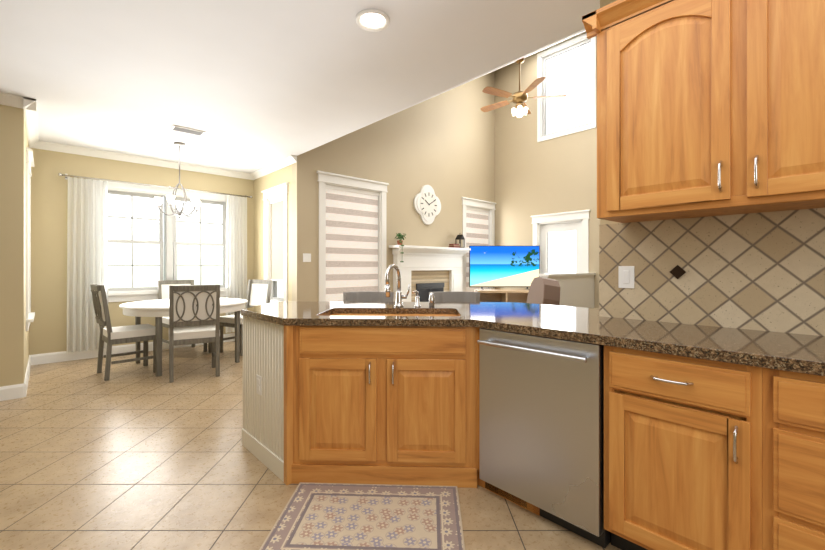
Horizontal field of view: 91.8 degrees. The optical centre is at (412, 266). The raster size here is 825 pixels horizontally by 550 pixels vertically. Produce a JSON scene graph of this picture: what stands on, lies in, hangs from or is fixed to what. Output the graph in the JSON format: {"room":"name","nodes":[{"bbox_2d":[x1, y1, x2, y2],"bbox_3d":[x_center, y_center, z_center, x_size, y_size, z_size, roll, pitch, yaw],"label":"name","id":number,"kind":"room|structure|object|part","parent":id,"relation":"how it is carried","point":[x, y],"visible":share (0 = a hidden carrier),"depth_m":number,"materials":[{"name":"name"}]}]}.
{"room":"kitchen","nodes":[
{"label":"kitchen","id":0,"kind":"room"},
{"bbox_2d":[0,105,23,386],"bbox_3d":[-4.565,-0.170,2.836,2.600,2.720,0.150,0,0,-42],"label":"wall","id":1,"kind":"structure","parent":0,"point":[11,245],"depth_m":3.60,"materials":[{"name":"paint"}]},
{"bbox_2d":[0,383,23,400],"bbox_3d":[-4.454,1.127,2.825,2.450,0.125,0.016,0,0,-42],"label":"baseboard","id":2,"kind":"structure","parent":1,"relation":"attached to","point":[10,392],"depth_m":3.60,"materials":[{"name":"white wood"}]},
{"bbox_2d":[0,92,35,110],"bbox_3d":[-4.399,-1.488,2.829,2.535,0.085,0.085,0,0,-42],"label":"crown molding","id":3,"kind":"structure","parent":1,"relation":"attached to","point":[11,100],"depth_m":3.58,"materials":[{"name":"white wood"}]},
{"bbox_2d":[24,115,28,378],"bbox_3d":[-4.253,-0.170,4.309,0.150,2.720,1.600,0,0,-42],"label":"wall","id":4,"kind":"structure","parent":0,"point":[26,333],"depth_m":3.98,"materials":[{"name":"paint"}]},
{"bbox_2d":[24,355,30,396],"bbox_3d":[-4.091,1.127,4.254,0.016,0.125,1.600,0,0,-42],"label":"baseboard","id":5,"kind":"structure","parent":4,"relation":"attached to","point":[26,379],"depth_m":3.97,"materials":[{"name":"white wood"}]},
{"bbox_2d":[26,147,34,330],"bbox_3d":[-4.219,-0.278,4.312,0.205,1.855,0.870,0,0,-42],"label":"window","id":6,"kind":"structure","parent":4,"relation":"in","point":[30,315],"depth_m":4.10,"materials":[{"name":"white wood"}]},
{"bbox_2d":[23,97,38,147],"bbox_3d":[-4.037,-1.488,4.246,0.085,0.085,1.685,0,0,-42],"label":"crown molding","id":7,"kind":"structure","parent":4,"relation":"attached to","point":[31,120],"depth_m":4.10,"materials":[{"name":"white wood"}]},
{"bbox_2d":[29,148,253,354],"bbox_3d":[-3.637,-0.170,5.856,2.850,2.720,0.150,0,0,-42],"label":"wall","id":8,"kind":"structure","parent":0,"point":[48,324],"depth_m":5.03,"materials":[{"name":"paint"}]},
{"bbox_2d":[30,333,234,364],"bbox_3d":[-3.636,1.127,5.745,2.700,0.125,0.016,0,0,-42],"label":"baseboard","id":9,"kind":"structure","parent":8,"relation":"attached to","point":[46,358],"depth_m":5.19,"materials":[{"name":"white wood"}]},
{"bbox_2d":[29,141,252,179],"bbox_3d":[-3.613,-1.488,5.719,2.700,0.085,0.085,0,0,-42],"label":"crown molding","id":10,"kind":"structure","parent":8,"relation":"attached to","point":[56,147],"depth_m":5.51,"materials":[{"name":"white wood"}]},
{"bbox_2d":[58,173,252,197],"bbox_3d":[-3.528,-1.145,5.782,2.394,0.070,0.106,0,0,-42],"label":"curtain rod","id":11,"kind":"object","parent":8,"relation":"attached to","point":[67,176],"visible":0.96,"depth_m":5.54,"materials":[{"name":"silver metal"}]},
{"bbox_2d":[67,177,107,352],"bbox_3d":[-4.162,-0.029,5.134,0.424,2.198,0.089,0,0,-42],"label":"curtain","id":12,"kind":"object","parent":11,"relation":"hanging from","point":[87,234],"visible":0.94,"depth_m":5.11,"materials":[{"name":"white fabric"}]},
{"bbox_2d":[225,195,246,332],"bbox_3d":[-2.803,-0.049,6.375,0.339,2.158,0.089,0,0,-42],"label":"curtain","id":13,"kind":"object","parent":11,"relation":"hanging from","point":[236,246],"visible":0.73,"depth_m":6.37,"materials":[{"name":"white fabric"}]},
{"bbox_2d":[91,179,281,301],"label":"window","id":14,"kind":"structure","parent":8,"relation":"in","point":[168,265],"depth_m":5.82,"materials":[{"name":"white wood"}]},
{"bbox_2d":[254,164,291,300],"bbox_3d":[-2.115,-0.170,6.193,0.150,2.720,1.410,0,0,-42],"label":"wall","id":15,"kind":"structure","parent":0,"point":[277,177],"depth_m":6.36,"materials":[{"name":"paint"}]},
{"bbox_2d":[250,155,296,179],"bbox_3d":[-2.151,-1.488,6.059,0.085,0.085,1.560,0,0,-42],"label":"crown molding","id":16,"kind":"structure","parent":15,"relation":"attached to","point":[278,165],"depth_m":5.93,"materials":[{"name":"white wood"}]},
{"bbox_2d":[261,182,288,302],"bbox_3d":[-2.024,-0.278,6.053,0.205,1.855,0.870,0,0,-42],"label":"window","id":17,"kind":"structure","parent":15,"relation":"in","point":[275,198],"depth_m":6.09,"materials":[{"name":"white wood"}]},
{"bbox_2d":[0,0,599,172],"bbox_3d":[0.274,-3.004,3.031,10.000,2.948,9.600,0,0,-42],"label":"ceiling","id":18,"kind":"structure","parent":0,"point":[248,86],"depth_m":3.01,"materials":[{"name":"paint"}]},
{"bbox_2d":[154,142,200,218],"bbox_3d":[-2.897,-1.064,4.968,0.514,0.932,0.493,0,0,-42],"label":"chandelier","id":19,"kind":"object","parent":18,"relation":"hanging from","point":[174,202],"visible":1,"depth_m":4.91,"materials":[{"name":"polished nickel"},{"name":"clear glass"}]},
{"bbox_2d":[170,125,205,135],"bbox_3d":[-2.509,-1.522,4.470,0.320,0.015,0.160,0,0,-42],"label":"ceiling vent","id":20,"kind":"object","parent":18,"relation":"in","point":[186,130],"visible":1,"depth_m":4.45,"materials":[{"name":"white metal"}]},
{"bbox_2d":[356,9,389,31],"bbox_3d":[-0.246,-1.522,2.474,0.210,0.014,0.210,0,0,-42],"label":"trim","id":21,"kind":"structure","parent":18,"relation":"attached to","point":[383,26],"depth_m":2.47,"materials":[{"name":"white"}]},
{"bbox_2d":[361,13,383,26],"bbox_3d":[-0.246,-1.526,2.474,0.140,0.004,0.140,0,0,-42],"label":"recessed light","id":22,"kind":"object","parent":21,"relation":"in","point":[372,20],"visible":0.85,"depth_m":2.47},
{"bbox_2d":[480,57,566,117],"bbox_3d":[1.553,-2.675,5.956,1.278,0.847,1.253,0,0,-42],"label":"room ceiling fan","id":23,"kind":"object","parent":18,"relation":"hanging from","point":[519,98],"visible":0.98,"depth_m":5.87,"materials":[{"name":"brown wood"}]},
{"bbox_2d":[0,341,620,549],"bbox_3d":[0.274,1.240,3.031,10.000,0.100,9.600,0,0,-42],"label":"floor","id":24,"kind":"structure","parent":0,"point":[132,455],"depth_m":2.32,"materials":[{"name":"tile"}]},
{"bbox_2d":[90,284,155,380],"bbox_3d":[-3.231,0.689,4.495,0.480,1.001,0.562,0,0,43],"label":"dining chair","id":25,"kind":"object","parent":24,"relation":"on","point":[110,336],"visible":0.9,"depth_m":4.35,"materials":[{"name":"grey wood"}]},
{"bbox_2d":[157,280,206,351],"bbox_3d":[-3.244,0.689,5.635,0.561,1.001,0.480,0,0,42],"label":"dining chair","id":26,"kind":"object","parent":24,"relation":"on","point":[163,289],"visible":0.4,"depth_m":5.66,"materials":[{"name":"grey wood"}]},
{"bbox_2d":[119,298,247,376],"bbox_3d":[-2.791,0.812,4.970,1.380,0.755,1.380,0,0,-42],"label":"dining table","id":27,"kind":"object","parent":24,"relation":"on","point":[158,310],"visible":0.73,"depth_m":4.62,"materials":[{"name":"white wood"}]},
{"bbox_2d":[169,284,219,382],"bbox_3d":[-2.411,0.689,4.417,0.480,1.001,0.561,0,0,-32],"label":"dining chair","id":28,"kind":"object","parent":24,"relation":"on","point":[195,308],"visible":1,"depth_m":4.23,"materials":[{"name":"grey wood"}]},
{"bbox_2d":[220,280,271,355],"bbox_3d":[-2.364,0.689,5.693,0.480,1.001,0.561,0,0,30],"label":"dining chair","id":29,"kind":"object","parent":24,"relation":"on","point":[258,292],"visible":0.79,"depth_m":5.82,"materials":[{"name":"grey wood"}]},
{"bbox_2d":[242,316,280,478],"bbox_3d":[-0.416,0.755,2.887,1.352,0.872,0.681,0,0,-42],"label":"beadboard panel","id":30,"kind":"object","parent":24,"relation":"on","point":[261,430],"depth_m":2.44,"materials":[{"name":"beige wood"}]},
{"bbox_3d":[-0.903,0.755,2.443,0.036,0.870,0.685,0,0,-43],"label":"peninsula panel","id":31,"kind":"part","parent":30,"relation":"part of","materials":[{"name":"white wood"}]},
{"bbox_2d":[259,482,464,549],"bbox_3d":[-0.201,1.185,1.875,0.860,0.008,0.600,0,0,3],"label":"kitchen rug","id":32,"kind":"object","parent":24,"relation":"on","point":[328,516],"visible":1,"depth_m":1.87,"materials":[{"name":"beige fabric"}]},
{"bbox_2d":[343,292,393,301],"bbox_3d":[-0.402,0.708,3.433,0.476,0.966,0.479,0,0,3],"label":"counter stool","id":33,"kind":"object","parent":24,"relation":"on","point":[364,297],"visible":0.1,"depth_m":3.61,"materials":[{"name":"grey fabric"}]},
{"bbox_2d":[281,312,532,511],"bbox_3d":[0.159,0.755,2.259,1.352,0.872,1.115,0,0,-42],"label":"base cabinet","id":34,"kind":"object","parent":24,"relation":"on","point":[351,413],"depth_m":2.17,"materials":[{"name":"brown wood"}]},
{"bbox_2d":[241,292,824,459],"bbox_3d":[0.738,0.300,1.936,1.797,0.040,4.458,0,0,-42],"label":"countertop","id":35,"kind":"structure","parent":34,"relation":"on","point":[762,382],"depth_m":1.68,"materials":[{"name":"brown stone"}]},
{"bbox_2d":[477,317,650,548],"bbox_3d":[0.770,0.755,2.075,0.681,0.870,0.630,0,0,-43],"label":"dishwasher","id":36,"kind":"object","parent":34,"relation":"in","point":[542,397],"depth_m":1.83,"materials":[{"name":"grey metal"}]},
{"bbox_2d":[389,245,470,301],"bbox_3d":[0.423,0.417,7.050,1.810,1.545,0.452,0,0,-42],"label":"fireplace mantel","id":37,"kind":"object","parent":24,"relation":"on","point":[425,271],"visible":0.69,"depth_m":7.08,"materials":[{"name":"white wood"}]},
{"bbox_2d":[395,233,405,261],"bbox_3d":[-0.183,-0.320,6.552,0.249,0.492,0.246,0,0,-42],"label":"mantel plant","id":38,"kind":"object","parent":37,"relation":"on","point":[400,237],"visible":0.98,"depth_m":6.57,"materials":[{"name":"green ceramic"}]},
{"bbox_2d":[448,244,459,247],"bbox_3d":[0.788,-0.394,7.511,0.190,0.075,0.130,0,0,-42],"label":"books","id":39,"kind":"object","parent":37,"relation":"on","point":[454,245],"visible":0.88,"depth_m":7.45,"materials":[{"name":"red paper"}]},
{"bbox_2d":[455,233,464,247],"bbox_3d":[0.906,-0.505,7.626,0.126,0.298,0.126,0,0,-42],"label":"lantern","id":40,"kind":"object","parent":37,"relation":"on","point":[459,237],"visible":0.83,"depth_m":7.61,"materials":[{"name":"black metal"}]},
{"bbox_2d":[429,292,479,301],"bbox_3d":[0.369,0.708,3.435,0.476,0.966,0.479,0,0,3],"label":"counter stool","id":41,"kind":"object","parent":24,"relation":"on","point":[456,296],"visible":0.06,"depth_m":3.61,"materials":[{"name":"grey fabric"}]},
{"bbox_2d":[474,290,528,302],"bbox_3d":[1.772,0.818,7.718,1.106,0.745,0.363,0,0,-1],"label":"console","id":42,"kind":"object","parent":24,"relation":"on","point":[519,296],"visible":0.15,"depth_m":7.88,"materials":[{"name":"beige wood"}]},
{"bbox_2d":[469,246,539,289],"bbox_3d":[1.772,0.010,7.702,1.360,0.840,0.230,0,0,-2],"label":"flat-screen tv","id":43,"kind":"object","parent":42,"relation":"on","point":[504,266],"visible":0.94,"depth_m":7.68,"materials":[{"name":"blue glass"}]},
{"bbox_2d":[526,277,559,305],"bbox_3d":[2.032,0.662,5.474,0.849,1.057,0.860,0,0,0],"label":"recliner armchair","id":44,"kind":"object","parent":24,"relation":"on","point":[543,290],"visible":0.02,"depth_m":5.23,"materials":[{"name":"brown leather"}]},
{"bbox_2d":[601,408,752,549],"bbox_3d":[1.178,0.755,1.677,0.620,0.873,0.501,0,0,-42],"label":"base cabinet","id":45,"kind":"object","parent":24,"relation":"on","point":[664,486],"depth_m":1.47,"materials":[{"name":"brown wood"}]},
{"bbox_3d":[1.166,0.754,1.665,0.654,0.871,0.503,0,0,-43],"label":"cab drawer door","id":46,"kind":"part","parent":45,"relation":"part of","materials":[{"name":"brown wood"}]},
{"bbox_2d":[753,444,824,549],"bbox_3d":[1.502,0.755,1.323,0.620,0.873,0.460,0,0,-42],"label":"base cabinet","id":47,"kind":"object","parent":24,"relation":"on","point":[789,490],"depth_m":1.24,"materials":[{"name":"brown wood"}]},
{"bbox_2d":[292,71,494,300],"bbox_3d":[0.034,-1.510,7.105,4.550,5.400,0.150,0,0,-42],"label":"wall","id":48,"kind":"structure","parent":0,"point":[447,138],"depth_m":6.97,"materials":[{"name":"paint"}]},
{"bbox_2d":[303,253,310,261],"bbox_3d":[-1.479,-0.130,5.610,0.120,0.120,0.009,0,0,-42],"label":"light switch","id":49,"kind":"object","parent":48,"relation":"attached to","point":[306,257],"visible":1,"depth_m":5.60,"materials":[{"name":"white plastic"}]},
{"bbox_2d":[317,171,388,301],"bbox_3d":[-0.924,-0.273,6.189,1.290,2.205,0.205,0,0,-42],"label":"window","id":50,"kind":"structure","parent":48,"relation":"in","point":[352,234],"depth_m":6.15,"materials":[{"name":"white fabric"}]},
{"bbox_2d":[413,185,440,224],"bbox_3d":[0.280,-1.120,7.184,0.667,0.710,0.058,0,0,-42],"label":"clock","id":51,"kind":"object","parent":48,"relation":"attached to","point":[427,204],"visible":1,"depth_m":7.14,"materials":[{"name":"white plastic"}]},
{"bbox_2d":[462,197,496,291],"bbox_3d":[1.332,-0.273,8.257,1.090,2.205,0.205,0,0,-42],"label":"window","id":52,"kind":"structure","parent":48,"relation":"in","point":[478,222],"depth_m":8.23,"materials":[{"name":"white fabric"}]},
{"bbox_2d":[495,31,599,308],"bbox_3d":[4.381,-1.610,5.839,0.150,5.600,7.890,0,0,-42],"label":"wall","id":53,"kind":"structure","parent":0,"point":[533,176],"depth_m":7.92,"materials":[{"name":"paint"}]},
{"bbox_2d":[530,209,589,276],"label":"window","id":54,"kind":"structure","parent":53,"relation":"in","point":[545,224],"depth_m":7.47,"materials":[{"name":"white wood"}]},
{"bbox_2d":[537,33,595,141],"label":"window","id":55,"kind":"structure","parent":53,"relation":"in","point":[562,48],"depth_m":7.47,"materials":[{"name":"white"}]},
{"bbox_2d":[538,273,595,307],"bbox_3d":[2.552,0.647,6.516,1.628,1.085,0.170,0,0,-42],"label":"wall","id":56,"kind":"structure","parent":0,"point":[576,289],"depth_m":6.54,"materials":[{"name":"white paint"}]},
{"bbox_2d":[600,0,618,224],"bbox_3d":[2.327,-0.170,1.020,0.150,2.720,3.560,0,0,-42],"label":"wall","id":57,"kind":"structure","parent":0,"point":[603,3],"depth_m":2.26,"materials":[{"name":"paint"}]},
{"bbox_2d":[618,266,634,288],"bbox_3d":[1.158,0.055,2.166,0.008,0.120,0.080,0,0,-43],"label":"switch plate","id":58,"kind":"object","parent":57,"relation":"attached to","point":[626,274],"depth_m":2.16,"materials":[{"name":"white plastic"}]},
{"bbox_2d":[589,0,824,227],"bbox_3d":[1.393,-0.736,1.671,0.349,0.997,1.101,0,0,-42],"label":"upper cabinet","id":59,"kind":"object","parent":57,"relation":"attached to","point":[707,109],"depth_m":1.64,"materials":[{"name":"brown wood"}]},
{"label":"outside","id":60,"kind":"structure","parent":0,"visible":0},
{"bbox_2d":[282,281,283,297],"bbox_3d":[-1.123,-0.060,7.109,2.490,4.740,0.020,0,0,-42],"label":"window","id":61,"kind":"structure","parent":60,"point":[283,289],"depth_m":6.27,"materials":[{"name":"glass"}]}
]}

